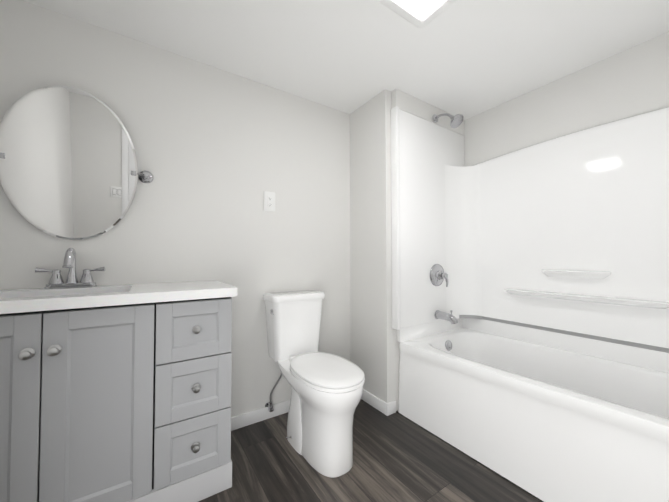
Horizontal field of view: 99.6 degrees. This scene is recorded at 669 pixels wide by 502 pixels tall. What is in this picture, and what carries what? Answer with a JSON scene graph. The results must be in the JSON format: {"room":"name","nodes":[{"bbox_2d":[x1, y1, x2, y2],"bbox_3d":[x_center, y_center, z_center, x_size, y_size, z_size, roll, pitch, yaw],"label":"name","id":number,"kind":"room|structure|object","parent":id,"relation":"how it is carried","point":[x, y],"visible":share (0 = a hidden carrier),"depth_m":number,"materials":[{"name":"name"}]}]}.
{"room":"bathroom","nodes":[
{"label":"bathroom","id":0,"kind":"room"},
{"bbox_2d":[0,0,349,416],"bbox_3d":[-0.782,-0.012,1.686,2.108,2.180,0.100,1,-2,-34],"label":"wall","id":1,"kind":"structure","parent":0,"point":[218,152],"depth_m":1.66,"materials":[{"name":"white paint"}]},
{"bbox_2d":[0,85,152,239],"bbox_3d":[-1.197,-0.394,1.300,0.616,0.681,0.095,1,-2,-34],"label":"mirror","id":2,"kind":"object","parent":1,"relation":"attached to","point":[68,165],"visible":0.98,"depth_m":1.28,"materials":[{"name":"clear glass"}]},
{"bbox_2d":[231,399,290,430],"bbox_3d":[-0.286,1.044,1.921,0.996,0.078,0.013,1,-2,-34],"label":"baseboard","id":3,"kind":"structure","parent":1,"relation":"attached to","point":[250,418],"depth_m":1.78,"materials":[{"name":"white paint"}]},
{"bbox_2d":[264,191,274,211],"bbox_3d":[-0.426,-0.325,1.863,0.078,0.130,0.009,1,-2,-34],"label":"electrical outlet","id":4,"kind":"object","parent":1,"relation":"attached to","point":[269,201],"visible":1,"depth_m":1.86,"materials":[{"name":"white plastic"}]},
{"bbox_2d":[23,0,668,119],"bbox_3d":[0.310,-1.147,0.929,3.061,0.050,2.617,1,-2,-34],"label":"ceiling","id":5,"kind":"structure","parent":0,"point":[466,59],"depth_m":1.49,"materials":[{"name":"white paint"}]},
{"bbox_2d":[380,0,455,27],"bbox_3d":[0.385,-1.099,1.189,0.300,0.032,0.300,1,-2,-34],"label":"recessed light","id":6,"kind":"object","parent":5,"relation":"in","point":[420,13],"visible":0.92,"depth_m":1.27,"materials":[{"name":"white plastic"}]},
{"bbox_2d":[199,399,540,501],"bbox_3d":[0.313,1.082,0.875,3.061,0.050,2.617,1,-2,-34],"label":"floor","id":7,"kind":"structure","parent":0,"point":[397,457],"depth_m":1.37,"materials":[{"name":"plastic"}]},
{"bbox_2d":[0,248,236,501],"bbox_3d":[-0.963,0.525,1.191,0.957,1.083,0.495,1,-2,-34],"label":"bathroom vanity","id":8,"kind":"object","parent":7,"relation":"on","point":[115,393],"visible":1,"depth_m":1.06,"materials":[{"name":"grey paint"}]},
{"bbox_2d":[0,281,236,313],"bbox_3d":[-0.968,0.183,1.205,0.957,0.039,0.480,1,-2,-34],"label":"countertop","id":9,"kind":"structure","parent":8,"relation":"on","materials":[{"name":"stone"}]},
{"bbox_2d":[35,248,104,288],"bbox_3d":[-1.169,0.075,1.253,0.234,0.180,0.132,1,-2,-34],"label":"faucet","id":10,"kind":"object","parent":9,"relation":"on","point":[56,281],"depth_m":1.26,"materials":[{"name":"silver metal"}]},
{"bbox_2d":[263,290,364,477],"bbox_3d":[-0.118,0.670,1.604,0.366,0.811,0.734,1,-2,-34],"label":"toilet","id":11,"kind":"object","parent":7,"relation":"on","point":[326,391],"visible":1,"depth_m":1.46,"materials":[{"name":"white ceramic"}]},
{"bbox_2d":[391,89,668,501],"bbox_3d":[1.141,-0.019,1.505,0.806,2.179,1.520,1,-2,-34],"label":"bathtub","id":12,"kind":"object","parent":7,"relation":"on","point":[530,304],"visible":1,"depth_m":1.66,"materials":[{"name":"white plastic"}]},
{"bbox_2d":[396,316,668,501],"bbox_3d":[1.154,0.775,1.494,0.776,0.591,1.520,1,-2,-34],"label":"tub","id":13,"kind":"object","parent":12,"relation":"in","point":[558,413],"depth_m":1.43,"materials":[{"name":"white plastic"}]},
{"bbox_2d":[350,89,399,410],"bbox_3d":[0.604,0.002,2.365,0.953,2.180,0.503,1,-2,-34],"label":"wall","id":14,"kind":"structure","parent":0,"point":[374,351],"depth_m":2.00,"materials":[{"name":"white paint"}]},
{"bbox_2d":[361,389,385,414],"bbox_3d":[0.235,1.046,2.025,0.013,0.078,0.391,1,-2,-34],"label":"baseboard","id":15,"kind":"structure","parent":14,"relation":"attached to","point":[377,403],"depth_m":1.95,"materials":[{"name":"white paint"}]},
{"bbox_2d":[386,400,395,415],"bbox_3d":[0.375,1.042,1.877,0.083,0.078,0.013,1,-2,-34],"label":"baseboard","id":16,"kind":"structure","parent":14,"relation":"attached to","point":[390,407],"depth_m":1.87,"materials":[{"name":"white paint"}]},
{"bbox_2d":[464,31,668,165],"bbox_3d":[1.684,-0.020,1.512,0.100,2.180,2.114,1,-2,-34],"label":"wall","id":17,"kind":"structure","parent":0,"point":[632,81],"depth_m":1.73,"materials":[{"name":"white paint"}]}
]}

